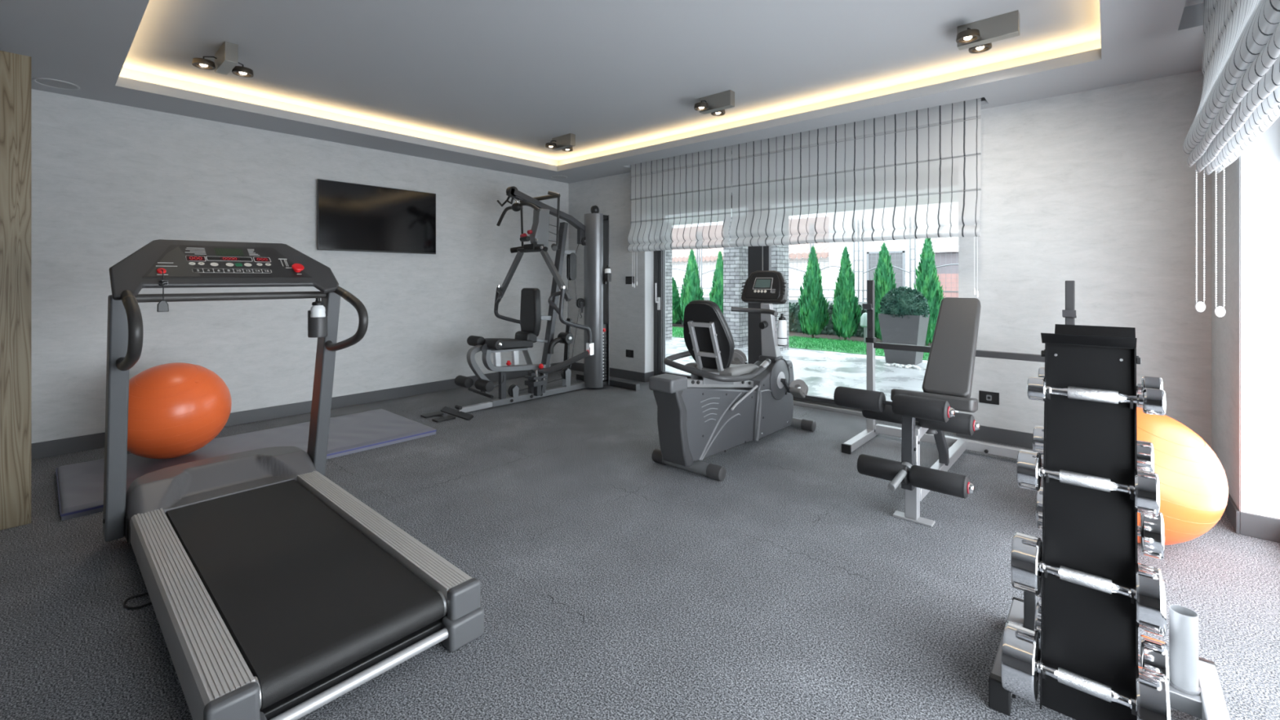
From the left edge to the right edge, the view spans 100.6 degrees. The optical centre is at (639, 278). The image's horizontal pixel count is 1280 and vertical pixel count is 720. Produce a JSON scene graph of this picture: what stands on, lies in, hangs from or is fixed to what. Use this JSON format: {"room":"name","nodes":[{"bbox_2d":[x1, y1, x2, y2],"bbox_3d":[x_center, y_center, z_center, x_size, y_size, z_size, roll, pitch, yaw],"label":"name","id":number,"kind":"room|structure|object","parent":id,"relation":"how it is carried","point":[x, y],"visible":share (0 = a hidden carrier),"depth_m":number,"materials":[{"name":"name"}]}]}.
{"room":"home gym","nodes":[
{"label":"home gym","id":0,"kind":"room"},
{"bbox_2d":[31,88,568,443],"bbox_3d":[-3.555,-0.200,4.889,0.200,3.000,7.830,0,0,41],"label":"wall","id":1,"kind":"structure","parent":0,"point":[109,180],"depth_m":4.75,"materials":[{"name":"paint"}]},
{"bbox_2d":[31,362,567,459],"bbox_3d":[-3.480,1.242,4.813,0.014,0.115,7.416,0,0,41],"label":"baseboard","id":2,"kind":"structure","parent":1,"relation":"attached to","point":[95,441],"depth_m":5.00,"materials":[{"name":"grey wood"}]},
{"bbox_2d":[317,178,435,253],"bbox_3d":[-2.742,-0.620,5.618,0.052,0.689,1.208,0,0,41],"label":"television","id":3,"kind":"object","parent":1,"relation":"attached to","point":[352,217],"visible":1,"depth_m":5.54,"materials":[{"name":"black plastic"}]},
{"bbox_2d":[0,0,1204,183],"bbox_3d":[-1.019,-1.555,2.798,6.770,0.390,8.050,0,0,41],"label":"ceiling","id":4,"kind":"structure","parent":0,"point":[486,84],"depth_m":3.65,"materials":[{"name":"paint"}]},
{"bbox_2d":[32,77,79,89],"bbox_3d":[-4.073,-1.357,3.712,0.224,0.007,0.224,0,0,41],"label":"ceiling speaker","id":5,"kind":"object","parent":4,"relation":"attached to","point":[55,83],"visible":1,"depth_m":3.70,"materials":[{"name":"grey"}]},
{"bbox_2d":[191,41,253,77],"bbox_3d":[-2.805,-1.488,3.600,0.310,0.125,0.334,0,0,41],"label":"ceiling spotlight","id":6,"kind":"object","parent":4,"relation":"attached to","point":[226,58],"visible":1,"depth_m":3.57,"materials":[{"name":"grey metal"}]},
{"bbox_2d":[551,175,567,178],"bbox_3d":[-1.085,-1.357,7.130,0.224,0.007,0.224,0,0,41],"label":"ceiling speaker","id":7,"kind":"object","parent":4,"relation":"attached to","point":[552,176],"visible":1,"depth_m":7.12,"materials":[{"name":"grey"}]},
{"bbox_2d":[551,176,566,178],"bbox_3d":[-1.085,-1.357,7.130,0.196,0.005,0.196,0,0,41],"label":"grille","id":8,"kind":"object","parent":7,"relation":"attached to","point":[554,177],"depth_m":7.15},
{"bbox_2d":[545,133,575,151],"bbox_3d":[-0.835,-1.488,5.803,0.310,0.125,0.334,0,0,41],"label":"ceiling spotlight","id":9,"kind":"object","parent":4,"relation":"attached to","point":[566,142],"visible":1,"depth_m":5.76,"materials":[{"name":"grey metal"}]},
{"bbox_2d":[626,145,731,252],"bbox_3d":[0.412,-0.889,6.008,1.420,1.141,0.122,0,0,41],"label":"blind","id":10,"kind":"object","parent":4,"relation":"hanging from","point":[681,202],"visible":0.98,"depth_m":5.94,"materials":[{"name":"grey fabric"}]},
{"bbox_2d":[693,89,734,115],"bbox_3d":[0.650,-1.488,4.494,0.310,0.125,0.334,0,0,41],"label":"ceiling spotlight","id":11,"kind":"object","parent":4,"relation":"attached to","point":[717,104],"visible":1,"depth_m":4.45,"materials":[{"name":"grey metal"}]},
{"bbox_2d":[728,97,981,247],"bbox_3d":[1.781,-0.889,4.801,2.210,1.141,0.122,0,0,41],"label":"blind","id":12,"kind":"object","parent":4,"relation":"hanging from","point":[915,174],"visible":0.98,"depth_m":4.63,"materials":[{"name":"grey fabric"}]},
{"bbox_2d":[973,223,978,297],"bbox_3d":[2.583,-0.175,4.085,0.038,0.650,0.018,0,0,41],"label":"blind cord","id":13,"kind":"object","parent":12,"relation":"hanging from","point":[974,290],"visible":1,"depth_m":4.08,"materials":[{"name":"white plastic"}]},
{"bbox_2d":[955,9,1019,53],"bbox_3d":[2.091,-1.488,3.196,0.310,0.125,0.334,0,0,41],"label":"ceiling spotlight","id":14,"kind":"object","parent":4,"relation":"attached to","point":[979,36],"visible":1,"depth_m":3.16,"materials":[{"name":"grey metal"}]},
{"bbox_2d":[1182,0,1279,174],"bbox_3d":[1.708,-0.997,1.373,0.150,0.926,3.800,0,0,41],"label":"blind","id":15,"kind":"object","parent":4,"relation":"hanging from","point":[1240,99],"visible":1,"depth_m":1.97,"materials":[{"name":"white fabric"}]},
{"bbox_2d":[1195,161,1205,311],"bbox_3d":[2.950,-0.253,2.798,0.039,0.862,0.013,0,0,30],"label":"blind cord","id":16,"kind":"object","parent":15,"relation":"hanging from","point":[1199,306],"visible":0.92,"depth_m":2.80,"materials":[{"name":"white plastic"}]},
{"bbox_2d":[1214,168,1225,316],"bbox_3d":[2.959,-0.243,2.711,0.039,0.882,0.013,0,0,30],"label":"blind cord","id":17,"kind":"object","parent":15,"relation":"hanging from","point":[1220,311],"visible":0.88,"depth_m":2.71,"materials":[{"name":"white plastic"}]},
{"bbox_2d":[0,369,1279,719],"bbox_3d":[-1.085,1.360,2.723,6.770,0.120,7.850,0,0,41],"label":"floor","id":18,"kind":"structure","parent":0,"point":[618,583],"depth_m":2.27,"materials":[{"name":"carpet"}]},
{"bbox_2d":[0,50,31,530],"bbox_3d":[-3.569,0.061,2.533,0.135,2.478,0.878,0,0,41],"label":"wood panel","id":19,"kind":"object","parent":18,"relation":"on","point":[15,69],"visible":1,"depth_m":2.78,"materials":[{"name":"brown wood"}]},
{"bbox_2d":[123,592,151,608],"bbox_3d":[-1.974,1.294,2.171,0.121,0.008,0.197,0,0,41],"label":"power cord","id":20,"kind":"object","parent":18,"relation":"on","point":[125,606],"visible":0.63,"depth_m":2.11,"materials":[{"name":"black plastic"}]},
{"bbox_2d":[56,408,436,520],"bbox_3d":[-2.792,1.274,3.985,1.051,0.052,2.122,0,0,41],"label":"exercise mat","id":21,"kind":"object","parent":18,"relation":"on","point":[80,486],"visible":0.63,"depth_m":3.98,"materials":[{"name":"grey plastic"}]},
{"bbox_2d":[127,362,231,458],"bbox_3d":[-3.281,0.924,3.733,0.652,0.652,0.652,0,0,41],"label":"exercise ball","id":22,"kind":"object","parent":21,"relation":"on","point":[176,409],"visible":0.88,"depth_m":3.55,"materials":[{"name":"orange plastic"}]},
{"bbox_2d":[102,239,484,719],"bbox_3d":[-1.634,0.551,2.348,2.157,1.498,0.946,0,0,41],"label":"treadmill","id":23,"kind":"object","parent":18,"relation":"on","point":[275,592],"visible":1,"depth_m":2.14,"materials":[{"name":"silver metal"}]},
{"bbox_2d":[156,267,166,273],"bbox_3d":[-2.213,-0.034,2.457,0.031,0.026,0.033,0,0,41],"label":"key","id":24,"kind":"object","parent":23,"relation":"attached to","point":[158,269],"depth_m":2.46,"materials":[{"name":"red plastic"}]},
{"bbox_2d":[156,269,168,311],"bbox_3d":[-2.183,0.055,2.428,0.073,0.194,0.040,0,0,41],"label":"cord","id":25,"kind":"object","parent":23,"relation":"hanging from","point":[162,306],"visible":1,"depth_m":2.41,"materials":[{"name":"black plastic"}]},
{"bbox_2d":[310,297,325,317],"bbox_3d":[-1.757,0.207,2.899,0.072,0.207,0.072,0,0,41],"label":"water bottle","id":26,"kind":"object","parent":23,"relation":"in","point":[317,309],"visible":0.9,"depth_m":2.88,"materials":[{"name":"white plastic"}]},
{"bbox_2d":[420,186,639,422],"bbox_3d":[-1.153,0.178,5.692,1.245,2.256,2.252,0,0,41],"label":"multi gym","id":27,"kind":"object","parent":18,"relation":"on","point":[593,234],"depth_m":5.79,"materials":[{"name":"grey paint"}]},
{"bbox_2d":[496,199,540,226],"bbox_3d":[-1.297,-0.709,5.624,0.741,0.270,0.094,0,0,41],"label":"bar","id":28,"kind":"object","parent":27,"relation":"hanging from","point":[516,206],"visible":1,"depth_m":5.60,"materials":[{"name":"grey metal"}]},
{"bbox_2d":[604,265,610,272],"bbox_3d":[-0.375,-0.060,6.198,0.074,0.187,0.074,0,0,41],"label":"water bottle","id":29,"kind":"object","parent":27,"relation":"in","point":[607,268],"visible":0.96,"depth_m":6.17,"materials":[{"name":"white plastic"}]},
{"bbox_2d":[648,270,816,480],"bbox_3d":[0.711,0.618,4.037,0.648,1.366,1.842,0,0,41],"label":"exercise bike","id":30,"kind":"object","parent":18,"relation":"on","point":[717,410],"visible":0.99,"depth_m":3.76,"materials":[{"name":"grey plastic"}]},
{"bbox_2d":[688,300,734,367],"bbox_3d":[0.488,0.415,3.781,0.391,0.525,0.227,0,0,41],"label":"backrest","id":31,"kind":"object","parent":30,"relation":"on","point":[711,340],"depth_m":3.71,"materials":[{"name":"black leather"}]},
{"bbox_2d":[777,313,786,345],"bbox_3d":[1.195,0.426,4.466,0.078,0.263,0.078,0,0,41],"label":"water bottle","id":32,"kind":"object","parent":30,"relation":"in","point":[782,323],"visible":1,"depth_m":4.44,"materials":[{"name":"white plastic"}]},
{"bbox_2d":[833,280,1076,527],"bbox_3d":[1.833,0.657,3.329,1.340,1.285,1.823,0,0,41],"label":"weight bench","id":33,"kind":"object","parent":18,"relation":"on","point":[925,415],"visible":0.94,"depth_m":3.08,"materials":[{"name":"grey leather"}]},
{"bbox_2d":[988,324,1230,719],"bbox_3d":[1.431,0.727,1.638,0.532,1.147,0.560,0,0,41],"label":"dumbbell rack","id":34,"kind":"object","parent":18,"relation":"on","point":[1089,633],"visible":0.77,"depth_m":1.56,"materials":[{"name":"black metal"}]},
{"bbox_2d":[1000,620,1171,719],"bbox_3d":[1.225,1.125,1.477,0.347,0.186,0.186,0,0,41],"label":"dumbbell","id":35,"kind":"object","parent":34,"relation":"on","point":[1021,664],"visible":1,"depth_m":1.48,"materials":[{"name":"silver metal"}]},
{"bbox_2d":[1010,531,1164,634],"bbox_3d":[1.263,0.857,1.516,0.323,0.160,0.160,0,0,41],"label":"dumbbell","id":36,"kind":"object","parent":34,"relation":"attached to","point":[1027,565],"visible":0.98,"depth_m":1.49,"materials":[{"name":"silver metal"}]},
{"bbox_2d":[1016,449,1159,515],"bbox_3d":[1.296,0.590,1.551,0.312,0.114,0.114,0,0,41],"label":"dumbbell","id":37,"kind":"object","parent":34,"relation":"attached to","point":[1029,470],"visible":0.98,"depth_m":1.52,"materials":[{"name":"silver metal"}]},
{"bbox_2d":[1040,324,1137,349],"bbox_3d":[1.391,0.179,1.649,0.220,0.052,0.198,0,0,41],"label":"tray","id":38,"kind":"object","parent":34,"relation":"on","point":[1065,336],"depth_m":1.64,"materials":[{"name":"black metal"}]},
{"bbox_2d":[1032,425,1154,472],"bbox_3d":[1.487,0.568,1.755,0.299,0.110,0.110,0,0,41],"label":"dumbbell","id":39,"kind":"object","parent":34,"relation":"attached to","point":[1145,455],"visible":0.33,"depth_m":1.65,"materials":[{"name":"silver metal"}]},
{"bbox_2d":[1026,376,1165,415],"bbox_3d":[1.336,0.344,1.569,0.306,0.072,0.072,0,0,41],"label":"dumbbell","id":40,"kind":"object","parent":34,"relation":"attached to","point":[1153,401],"visible":0.99,"depth_m":1.54,"materials":[{"name":"silver metal"}]},
{"bbox_2d":[1035,486,1164,559],"bbox_3d":[1.476,0.785,1.718,0.306,0.140,0.140,0,0,41],"label":"dumbbell","id":41,"kind":"object","parent":34,"relation":"attached to","point":[1150,529],"visible":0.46,"depth_m":1.60,"materials":[{"name":"silver metal"}]},
{"bbox_2d":[1038,366,1163,395],"bbox_3d":[1.520,0.352,1.766,0.309,0.084,0.084,0,0,41],"label":"dumbbell","id":42,"kind":"object","parent":34,"relation":"attached to","point":[1151,382],"visible":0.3,"depth_m":1.67,"materials":[{"name":"silver metal"}]},
{"bbox_2d":[1035,580,1166,636],"bbox_3d":[1.451,0.985,1.687,0.308,0.156,0.156,0,0,41],"label":"dumbbell","id":43,"kind":"object","parent":34,"relation":"attached to","point":[1164,633],"visible":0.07,"depth_m":1.55,"materials":[{"name":"silver metal"}]},
{"bbox_2d":[1034,601,1169,692],"bbox_3d":[1.433,1.152,1.663,0.310,0.148,0.148,0,0,41],"label":"dumbbell","id":44,"kind":"object","parent":34,"relation":"on","point":[1153,655],"visible":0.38,"depth_m":1.55,"materials":[{"name":"silver metal"}]},
{"bbox_2d":[1136,406,1228,545],"bbox_3d":[2.465,0.973,2.666,0.654,0.654,0.654,0,0,41],"label":"exercise ball","id":45,"kind":"object","parent":18,"relation":"on","point":[1193,486],"visible":0.36,"depth_m":2.38,"materials":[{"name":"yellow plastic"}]},
{"bbox_2d":[568,70,1211,448],"bbox_3d":[1.580,-0.200,5.593,6.570,3.000,0.420,0,0,41],"label":"wall","id":46,"kind":"structure","parent":0,"point":[1095,188],"depth_m":3.88,"materials":[{"name":"paint"}]},
{"bbox_2d":[626,349,633,357],"bbox_3d":[-0.133,0.966,6.816,0.127,0.095,0.012,0,0,41],"label":"wall socket","id":47,"kind":"object","parent":46,"relation":"attached to","point":[629,353],"visible":1,"depth_m":6.81,"materials":[{"name":"black plastic"}]},
{"bbox_2d":[626,276,635,284],"bbox_3d":[-0.127,0.025,6.810,0.150,0.100,0.013,0,0,41],"label":"light switch","id":48,"kind":"object","parent":46,"relation":"attached to","point":[629,280],"visible":0.93,"depth_m":6.79,"materials":[{"name":"black plastic"}]},
{"bbox_2d":[644,250,653,373],"bbox_3d":[0.117,0.122,6.719,0.005,2.125,0.167,0,0,41],"label":"trim","id":49,"kind":"structure","parent":46,"relation":"attached to","point":[649,255],"depth_m":6.72,"materials":[{"name":"white paint"}]},
{"bbox_2d":[653,195,862,416],"bbox_3d":[1.493,0.180,5.623,3.520,2.240,0.151,0,0,41],"label":"window","id":50,"kind":"structure","parent":46,"relation":"in","point":[759,258],"depth_m":5.85,"materials":[{"name":"metal"}]},
{"bbox_2d":[568,362,1032,448],"bbox_3d":[1.391,1.242,5.583,6.272,0.115,0.182,0,0,41],"label":"baseboard","id":51,"kind":"structure","parent":46,"relation":"attached to","point":[1018,438],"depth_m":4.25,"materials":[{"name":"grey wood"}]},
{"bbox_2d":[978,390,999,404],"bbox_3d":[2.786,0.953,4.241,0.135,0.095,0.014,0,0,41],"label":"wall socket","id":52,"kind":"object","parent":46,"relation":"attached to","point":[984,397],"visible":1,"depth_m":4.24,"materials":[{"name":"black plastic"}]},
{"bbox_2d":[986,395,991,400],"bbox_3d":[2.783,0.953,4.238,0.036,0.044,0.004,0,0,41],"label":"outlet","id":53,"kind":"object","parent":52,"relation":"attached to","point":[988,397],"depth_m":4.24,"materials":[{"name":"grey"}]},
{"bbox_2d":[1211,155,1240,511],"bbox_3d":[1.280,-0.200,0.491,0.270,3.000,7.630,0,0,41],"label":"window frame","id":54,"kind":"structure","parent":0,"point":[1226,329],"depth_m":2.96,"materials":[{"name":"paint"}]},
{"bbox_2d":[1224,493,1279,542],"bbox_3d":[3.457,1.242,2.986,0.264,0.115,0.980,0,0,41],"label":"baseboard","id":55,"kind":"structure","parent":54,"relation":"attached to","point":[1260,526],"depth_m":2.67,"materials":[{"name":"grey wood"}]},
{"bbox_2d":[1240,115,1279,519],"bbox_3d":[3.147,0.122,2.620,0.246,2.125,0.005,0,0,41],"label":"window","id":56,"kind":"structure","parent":54,"relation":"attached to","point":[1260,161],"depth_m":2.66,"materials":[{"name":"white glass"}]},
{"label":"outside","id":57,"kind":"structure","parent":0,"visible":0},
{"bbox_2d":[671,323,931,346],"bbox_3d":[18.084,1.505,20.505,80.000,0.290,35.320,0,0,41],"label":"ground","id":58,"kind":"structure","parent":57,"point":[860,339],"depth_m":12.37,"materials":[{"name":"plant"}]},
{"bbox_2d":[671,275,681,325],"bbox_3d":[0.883,0.659,15.332,0.858,1.462,0.898,0,0,41],"label":"conifer","id":59,"kind":"object","parent":58,"relation":"on","point":[676,317],"visible":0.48,"depth_m":15.11,"materials":[{"name":"green plant"}]},
{"bbox_2d":[680,248,706,321],"bbox_3d":[1.403,0.277,14.469,0.806,2.219,0.797,0,0,41],"label":"conifer","id":60,"kind":"object","parent":58,"relation":"on","point":[691,291],"visible":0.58,"depth_m":14.33,"materials":[{"name":"green plant"}]},
{"bbox_2d":[708,250,723,314],"bbox_3d":[2.098,0.330,14.130,0.685,2.114,0.665,0,0,41],"label":"conifer","id":61,"kind":"object","parent":58,"relation":"on","point":[716,295],"visible":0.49,"depth_m":13.99,"materials":[{"name":"green plant"}]},
{"bbox_2d":[671,242,829,300],"bbox_3d":[-2.394,-0.791,33.645,32.780,4.883,6.787,0,0,41],"label":"house","id":62,"kind":"structure","parent":58,"relation":"on","point":[802,259],"depth_m":22.37,"materials":[{"name":"white paint"}]},
{"bbox_2d":[675,299,866,337],"bbox_3d":[3.896,0.989,13.491,12.092,0.811,0.410,0,0,41],"label":"hedge","id":63,"kind":"object","parent":58,"relation":"on","point":[794,324],"visible":0.04,"depth_m":13.27,"materials":[{"name":"green plant"}]},
{"bbox_2d":[671,326,930,360],"bbox_3d":[3.133,1.340,11.338,10.900,0.120,1.784,0,0,41],"label":"grass","id":64,"kind":"structure","parent":58,"relation":"on","point":[798,342],"depth_m":10.55,"materials":[{"name":"green plant"}]},
{"bbox_2d":[860,312,866,343],"bbox_3d":[4.636,1.025,10.911,0.217,0.650,0.220,0,0,41],"label":"lantern","id":65,"kind":"object","parent":64,"relation":"on","point":[864,317],"visible":0.57,"depth_m":10.88,"materials":[{"name":"grey paint"}]},
{"bbox_2d":[797,244,831,337],"bbox_3d":[3.920,0.308,12.093,0.749,2.157,0.722,0,0,41],"label":"conifer","id":66,"kind":"object","parent":58,"relation":"on","point":[813,317],"visible":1,"depth_m":11.96,"materials":[{"name":"green plant"}]},
{"bbox_2d":[671,237,958,307],"bbox_3d":[3.807,0.000,14.143,15.000,2.800,0.150,0,0,41],"label":"fence","id":67,"kind":"object","parent":58,"relation":"on","point":[858,251],"visible":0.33,"depth_m":12.79,"materials":[{"name":"metal"}]},
{"bbox_2d":[831,246,862,340],"bbox_3d":[4.466,0.345,11.560,0.661,2.084,0.645,0,0,41],"label":"conifer","id":68,"kind":"object","parent":58,"relation":"on","point":[846,313],"visible":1,"depth_m":11.43,"materials":[{"name":"green plant"}]},
{"bbox_2d":[829,237,937,301],"bbox_3d":[9.960,-1.025,20.516,3.000,5.350,6.050,0,0,41],"label":"house","id":69,"kind":"structure","parent":58,"relation":"on","point":[835,250],"depth_m":18.23,"materials":[{"name":"white paint"}]},
{"bbox_2d":[868,253,902,288],"bbox_3d":[8.312,0.250,17.982,1.080,2.200,0.030,0,0,41],"label":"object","id":70,"kind":"object","parent":69,"relation":"hanging from","point":[895,257],"depth_m":17.77,"materials":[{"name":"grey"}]},
{"bbox_2d":[872,242,896,340],"bbox_3d":[5.141,0.306,11.171,0.808,2.162,0.774,0,0,41],"label":"conifer","id":71,"kind":"object","parent":58,"relation":"on","point":[884,279],"visible":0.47,"depth_m":11.08,"materials":[{"name":"green plant"}]},
{"bbox_2d":[912,238,944,346],"bbox_3d":[5.662,0.247,10.511,0.682,2.286,0.662,0,0,24],"label":"conifer","id":72,"kind":"object","parent":58,"relation":"on","point":[927,282],"visible":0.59,"depth_m":10.37,"materials":[{"name":"green plant"}]},
{"bbox_2d":[932,237,958,297],"bbox_3d":[14.605,-0.275,16.787,8.500,3.850,5.900,0,0,41],"label":"house","id":73,"kind":"structure","parent":58,"relation":"on","point":[940,245],"depth_m":17.25,"materials":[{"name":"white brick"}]},
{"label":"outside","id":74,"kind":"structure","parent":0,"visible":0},
{"bbox_2d":[665,337,958,412],"bbox_3d":[4.240,1.425,-7.287,44.000,0.150,24.680,0,0,41],"label":"patio","id":75,"kind":"structure","parent":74,"point":[822,371],"depth_m":7.81,"materials":[{"name":"white stone"}]},
{"bbox_2d":[665,249,671,340],"bbox_3d":[0.394,0.075,11.786,0.500,2.550,0.400,0,0,41],"label":"brick pillar","id":76,"kind":"structure","parent":75,"relation":"on","point":[668,252],"depth_m":11.66,"materials":[{"name":"white brick"}]},
{"bbox_2d":[723,217,747,347],"bbox_3d":[1.940,0.075,10.576,0.360,2.550,0.470,0,0,41],"label":"brick pillar","id":77,"kind":"structure","parent":75,"relation":"on","point":[735,259],"depth_m":10.39,"materials":[{"name":"white brick"}]},
{"bbox_2d":[771,244,788,351],"bbox_3d":[2.570,0.075,10.020,0.280,2.550,0.470,0,0,41],"label":"brick pillar","id":78,"kind":"structure","parent":75,"relation":"on","point":[780,254],"depth_m":9.90,"materials":[{"name":"white brick"}]},
{"bbox_2d":[878,285,929,364],"bbox_3d":[4.236,0.733,8.516,0.735,1.233,0.739,0,0,41],"label":"planter","id":79,"kind":"object","parent":75,"relation":"on","point":[904,317],"visible":1,"depth_m":8.32,"materials":[{"name":"grey concrete"}]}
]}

